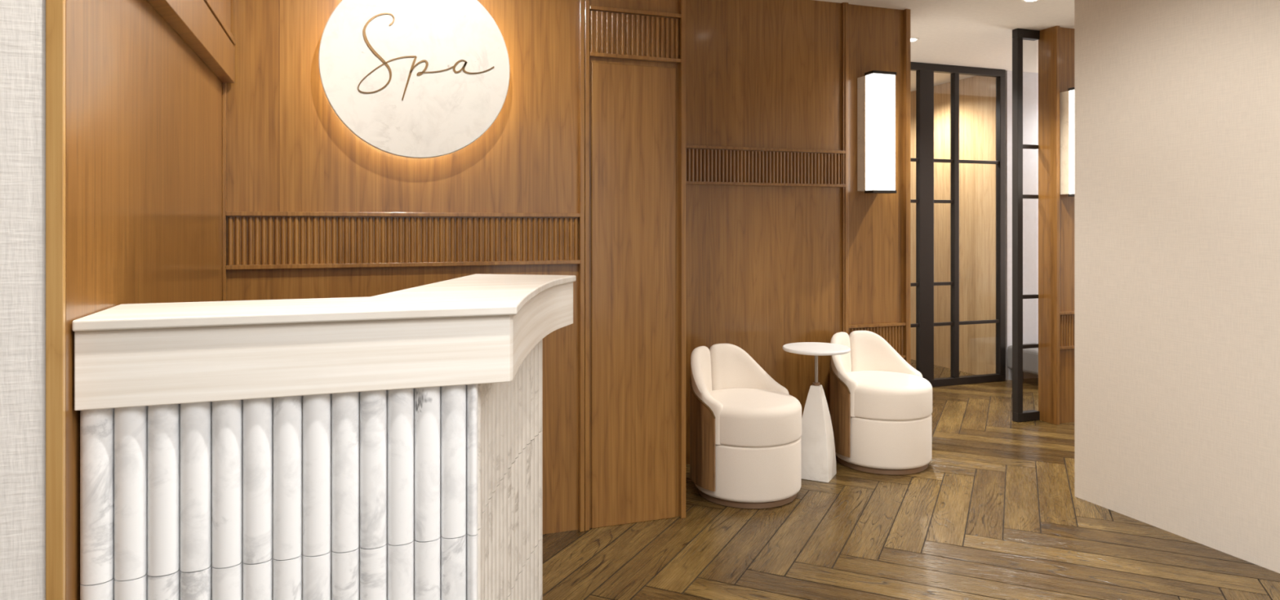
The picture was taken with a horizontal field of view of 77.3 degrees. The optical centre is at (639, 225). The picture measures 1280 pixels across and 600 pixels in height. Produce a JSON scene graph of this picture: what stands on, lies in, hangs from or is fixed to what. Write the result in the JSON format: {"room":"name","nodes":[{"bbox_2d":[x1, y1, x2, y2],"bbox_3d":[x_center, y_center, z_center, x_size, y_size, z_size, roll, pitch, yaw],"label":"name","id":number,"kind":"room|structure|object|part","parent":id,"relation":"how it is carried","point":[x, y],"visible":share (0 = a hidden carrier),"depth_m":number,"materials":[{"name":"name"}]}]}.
{"room":"spa reception","nodes":[
{"label":"spa reception","id":0,"kind":"room"},
{"bbox_2d":[0,0,45,599],"bbox_3d":[-2.287,0.000,0.932,2.722,2.600,0.142,0,0,-20],"label":"wall","id":1,"kind":"structure","parent":0,"point":[22,22],"depth_m":1.31,"materials":[{"name":"white fabric"}]},
{"bbox_2d":[45,0,65,599],"bbox_3d":[-0.971,0.000,1.329,0.024,2.600,0.013,0,0,-20],"label":"trim","id":2,"kind":"structure","parent":1,"relation":"attached to","point":[55,9],"depth_m":1.32,"materials":[{"name":"brown wood"}]},
{"bbox_2d":[65,0,235,599],"bbox_3d":[-1.277,0.000,2.140,0.146,2.600,1.721,0,0,-20],"label":"wall","id":3,"kind":"structure","parent":0,"point":[144,78],"depth_m":1.76,"materials":[{"name":"brown wood"}]},
{"bbox_3d":[-1.229,-0.590,2.150,0.042,0.133,1.676,0,0,-20],"label":"panel","id":4,"kind":"part","parent":3,"relation":"part of","materials":[{"name":"brown wood"}]},
{"bbox_3d":[-1.227,-0.673,2.150,0.046,0.023,1.676,0,0,-20],"label":"rail","id":5,"kind":"part","parent":3,"relation":"part of","materials":[{"name":"brown wood"}]},
{"bbox_3d":[-1.235,-0.980,2.147,0.028,0.640,1.676,0,0,-20],"label":"panel","id":6,"kind":"part","parent":3,"relation":"part of","materials":[{"name":"brown wood"}]},
{"bbox_2d":[222,0,685,534],"bbox_3d":[-0.747,0.000,3.296,1.964,2.600,0.162,0,0,-20],"label":"wall","id":7,"kind":"structure","parent":0,"point":[580,171],"depth_m":3.38,"materials":[{"name":"brown wood"}]},
{"bbox_3d":[-0.893,0.056,3.181,1.342,0.182,0.017,0,0,-20],"label":"fluted panel","id":8,"kind":"part","parent":7,"relation":"part of","materials":[{"name":"brown wood"}]},
{"bbox_3d":[-0.892,0.155,3.176,1.346,0.016,0.030,0,0,-20],"label":"rail","id":9,"kind":"part","parent":7,"relation":"part of","materials":[{"name":"brown wood"}]},
{"bbox_3d":[-0.892,-0.043,3.176,1.346,0.016,0.030,0,0,-20],"label":"rail","id":10,"kind":"part","parent":7,"relation":"part of","materials":[{"name":"brown wood"}]},
{"bbox_2d":[318,0,510,158],"bbox_3d":[-0.875,-0.617,3.139,0.714,0.714,0.110,0,0,-20],"label":"round sign","id":11,"kind":"object","parent":7,"relation":"attached to","point":[408,78],"visible":1,"depth_m":3.09,"materials":[{"name":"stone"}]},
{"bbox_3d":[-0.025,0.300,3.498,0.390,2.000,0.010,0,0,-20],"label":"pilaster panel","id":12,"kind":"part","parent":7,"relation":"part of","materials":[{"name":"brown wood"}]},
{"bbox_3d":[-0.022,-0.830,3.493,0.416,0.183,0.017,0,0,-20],"label":"fluted panel","id":13,"kind":"part","parent":7,"relation":"part of","materials":[{"name":"brown wood"}]},
{"bbox_3d":[-0.020,-0.730,3.489,0.420,0.016,0.030,0,0,-20],"label":"rail","id":14,"kind":"part","parent":7,"relation":"part of","materials":[{"name":"brown wood"}]},
{"bbox_3d":[-0.020,-0.929,3.489,0.420,0.016,0.030,0,0,-20],"label":"rail","id":15,"kind":"part","parent":7,"relation":"part of","materials":[{"name":"brown wood"}]},
{"bbox_2d":[685,0,910,464],"bbox_3d":[0.767,0.000,4.591,1.772,2.600,0.164,0,0,-20],"label":"wall","id":16,"kind":"structure","parent":0,"point":[783,245],"depth_m":4.56,"materials":[{"name":"brown wood"}]},
{"bbox_3d":[0.583,-0.329,4.463,1.286,0.180,0.017,0,0,-20],"label":"fluted panel","id":17,"kind":"part","parent":16,"relation":"part of","materials":[{"name":"brown wood"}]},
{"bbox_3d":[0.585,-0.231,4.459,1.290,0.016,0.030,0,0,-20],"label":"rail","id":18,"kind":"part","parent":16,"relation":"part of","materials":[{"name":"brown wood"}]},
{"bbox_3d":[0.585,-0.427,4.459,1.290,0.016,0.030,0,0,-20],"label":"rail","id":19,"kind":"part","parent":16,"relation":"part of","materials":[{"name":"brown wood"}]},
{"bbox_3d":[1.401,0.692,4.756,0.399,0.179,0.017,0,0,-20],"label":"fluted panel","id":20,"kind":"part","parent":16,"relation":"part of","materials":[{"name":"brown wood"}]},
{"bbox_2d":[857,70,896,193],"bbox_3d":[1.381,-0.536,4.671,0.161,0.700,0.158,0,0,-20],"label":"wall lamp","id":21,"kind":"object","parent":16,"relation":"attached to","point":[876,90],"visible":1,"depth_m":4.61,"materials":[{"name":"white"}]},
{"bbox_3d":[1.402,0.594,4.752,0.403,0.016,0.030,0,0,-20],"label":"rail","id":22,"kind":"part","parent":16,"relation":"part of","materials":[{"name":"brown wood"}]},
{"bbox_2d":[542,359,1279,599],"bbox_3d":[0.898,1.340,3.147,11.261,0.080,11.410,0,0,-20],"label":"floor","id":23,"kind":"structure","parent":0,"point":[994,513],"depth_m":3.25,"materials":[{"name":"brown wood"}]},
{"bbox_2d":[71,274,576,599],"bbox_3d":[-0.503,0.731,1.927,0.737,1.139,1.431,0,0,27],"label":"reception desk","id":24,"kind":"object","parent":23,"relation":"on","point":[387,446],"visible":1,"depth_m":1.51,"materials":[{"name":"stone"}]},
{"bbox_2d":[71,274,576,331],"bbox_3d":[-0.503,0.171,1.927,0.737,0.020,1.431,0,0,27],"label":"countertop","id":25,"kind":"structure","parent":24,"relation":"on","point":[474,295],"depth_m":1.58,"materials":[{"name":"white stone"}]},
{"bbox_2d":[689,343,801,508],"bbox_3d":[0.516,0.955,3.907,0.559,0.689,0.540,0,0,-42],"label":"armchair","id":26,"kind":"object","parent":23,"relation":"on","point":[745,427],"visible":1,"depth_m":3.71,"materials":[{"name":"beige fabric"}]},
{"bbox_3d":[0.313,0.811,3.889,0.129,0.401,0.404,0,0,-4],"label":"backrest","id":27,"kind":"part","parent":26,"relation":"part of","materials":[{"name":"beige fabric"}]},
{"bbox_3d":[0.523,1.142,3.900,0.516,0.256,0.516,0,0,-42],"label":"seat","id":28,"kind":"part","parent":26,"relation":"part of","materials":[{"name":"beige fabric"}]},
{"bbox_3d":[0.559,0.811,4.106,0.404,0.401,0.129,0,0,11],"label":"backrest","id":29,"kind":"part","parent":26,"relation":"part of","materials":[{"name":"beige fabric"}]},
{"bbox_2d":[708,388,801,447],"bbox_3d":[0.523,0.918,3.900,0.522,0.192,0.522,0,0,-42],"label":"seat cushion","id":30,"kind":"object","parent":26,"relation":"on","point":[738,417],"depth_m":3.69,"materials":[{"name":"beige fabric"}]},
{"bbox_2d":[782,342,850,482],"bbox_3d":[0.915,0.965,4.152,0.346,0.670,0.346,0,0,27],"label":"side table","id":31,"kind":"object","parent":23,"relation":"on","point":[818,455],"visible":0.99,"depth_m":4.09,"materials":[{"name":"beige stone"}]},
{"bbox_3d":[0.915,0.733,4.152,0.018,0.162,0.018,0,0,27],"label":"post","id":32,"kind":"part","parent":31,"relation":"part of","materials":[{"name":"metal"}]},
{"bbox_2d":[829,330,932,475],"bbox_3d":[1.325,0.955,4.405,0.559,0.689,0.540,0,0,-29],"label":"armchair","id":33,"kind":"object","parent":23,"relation":"on","point":[881,406],"visible":0.98,"depth_m":4.21,"materials":[{"name":"beige fabric"}]},
{"bbox_3d":[1.123,0.811,4.432,0.129,0.401,0.404,0,0,9],"label":"backrest","id":34,"kind":"part","parent":33,"relation":"part of","materials":[{"name":"beige fabric"}]},
{"bbox_3d":[1.329,1.142,4.396,0.516,0.256,0.516,0,0,-29],"label":"seat","id":35,"kind":"part","parent":33,"relation":"part of","materials":[{"name":"beige fabric"}]},
{"bbox_3d":[1.411,0.811,4.590,0.404,0.401,0.129,0,0,24],"label":"backrest","id":36,"kind":"part","parent":33,"relation":"part of","materials":[{"name":"beige fabric"}]},
{"bbox_2d":[846,370,932,420],"bbox_3d":[1.329,0.918,4.396,0.522,0.192,0.522,0,0,-29],"label":"seat cushion","id":37,"kind":"object","parent":33,"relation":"on","point":[871,395],"depth_m":4.19,"materials":[{"name":"beige fabric"}]},
{"bbox_2d":[1007,345,1038,381],"bbox_3d":[3.705,1.150,6.703,1.240,0.300,0.400,0,0,-20],"label":"bench","id":38,"kind":"object","parent":23,"relation":"on","point":[1030,356],"visible":0.19,"depth_m":6.46,"materials":[{"name":"grey fabric"}]},
{"bbox_2d":[815,0,1074,91],"bbox_3d":[0.877,-1.360,3.183,10.400,0.120,10.800,0,0,-20],"label":"ceiling","id":39,"kind":"structure","parent":0,"point":[978,33],"depth_m":5.23,"materials":[{"name":"paint"}]},
{"bbox_2d":[910,37,919,41],"bbox_3d":[1.896,-1.295,5.587,0.104,0.008,0.104,0,0,-20],"label":"recessed light","id":40,"kind":"object","parent":39,"relation":"in","point":[912,39],"visible":0.55,"depth_m":5.56,"materials":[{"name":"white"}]},
{"bbox_2d":[1022,0,1038,1],"bbox_3d":[2.244,-1.295,4.586,0.104,0.008,0.104,0,0,-20],"label":"recessed light","id":41,"kind":"object","parent":39,"relation":"in","point":[1022,0],"visible":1,"depth_m":4.61,"materials":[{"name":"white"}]},
{"bbox_2d":[910,75,995,374],"bbox_3d":[2.579,0.000,8.010,0.060,2.600,2.660,0,0,-20],"label":"wall","id":42,"kind":"structure","parent":0,"point":[977,94],"depth_m":7.09,"materials":[{"name":"brown wood"}]},
{"bbox_2d":[1005,70,1038,380],"bbox_3d":[3.924,0.000,7.079,1.835,2.600,0.120,0,0,-20],"label":"wall","id":43,"kind":"structure","parent":0,"point":[1030,80],"depth_m":6.79,"materials":[{"name":"white paint"}]},
{"bbox_2d":[1038,25,1074,425],"bbox_3d":[3.953,0.000,5.731,2.690,2.600,0.152,0,0,-20],"label":"wall","id":44,"kind":"structure","parent":0,"point":[1055,43],"depth_m":5.27,"materials":[{"name":"brown wood"}]},
{"bbox_2d":[1012,28,1039,422],"bbox_3d":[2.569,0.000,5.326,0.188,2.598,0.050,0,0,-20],"label":"glass door","id":45,"kind":"structure","parent":44,"relation":"in","point":[1019,35],"depth_m":5.28,"materials":[{"name":"black metal"}]},
{"bbox_3d":[2.569,-1.270,5.326,0.188,0.059,0.050,0,0,-20],"label":"head rail","id":46,"kind":"part","parent":45,"relation":"part of","materials":[{"name":"black metal"}]},
{"bbox_3d":[2.569,1.270,5.326,0.188,0.059,0.050,0,0,-20],"label":"rail","id":47,"kind":"part","parent":45,"relation":"part of","materials":[{"name":"black metal"}]},
{"bbox_2d":[1059,87,1074,196],"bbox_3d":[2.844,-0.536,5.195,0.161,0.700,0.158,0,0,-20],"label":"wall lamp","id":48,"kind":"object","parent":44,"relation":"attached to","point":[1066,99],"visible":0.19,"depth_m":5.18,"materials":[{"name":"white metal"}]},
{"bbox_3d":[2.857,-0.536,5.161,0.151,0.667,0.076,0,0,-20],"label":"lamp shade","id":49,"kind":"part","parent":48,"relation":"part of","materials":[{"name":"white"}]},
{"bbox_3d":[3.939,0.802,5.661,2.564,0.016,0.030,0,0,-20],"label":"rail","id":50,"kind":"part","parent":44,"relation":"part of","materials":[{"name":"brown wood"}]},
{"bbox_3d":[3.939,0.576,5.661,2.564,0.016,0.030,0,0,-20],"label":"rail","id":51,"kind":"part","parent":44,"relation":"part of","materials":[{"name":"brown wood"}]},
{"bbox_3d":[3.937,0.689,5.665,2.560,0.210,0.017,0,0,-20],"label":"fluted panel","id":52,"kind":"part","parent":44,"relation":"part of","materials":[{"name":"brown wood"}]},
{"bbox_2d":[1074,0,1279,573],"bbox_3d":[3.080,0.000,1.268,0.140,2.600,5.509,0,0,-20],"label":"wall","id":53,"kind":"structure","parent":0,"point":[1177,102],"depth_m":3.36,"materials":[{"name":"beige paint"}]},
{"bbox_3d":[0.862,0.000,6.760,0.125,2.600,3.855,0,0,-20],"label":"wall","id":54,"kind":"structure","parent":0,"visible":0},
{"bbox_2d":[910,62,1005,386],"bbox_3d":[2.118,0.000,6.368,1.965,2.598,0.050,0,0,-20],"label":"door","id":55,"kind":"structure","parent":54,"relation":"in","point":[924,201],"depth_m":6.50,"materials":[{"name":"black metal"}]},
{"bbox_3d":[2.118,-1.270,6.368,1.965,0.059,0.050,0,0,-20],"label":"head rail","id":56,"kind":"part","parent":55,"relation":"part of","materials":[{"name":"black metal"}]},
{"bbox_3d":[2.118,1.270,6.368,1.965,0.059,0.050,0,0,-20],"label":"rail","id":57,"kind":"part","parent":55,"relation":"part of","materials":[{"name":"black metal"}]}
]}

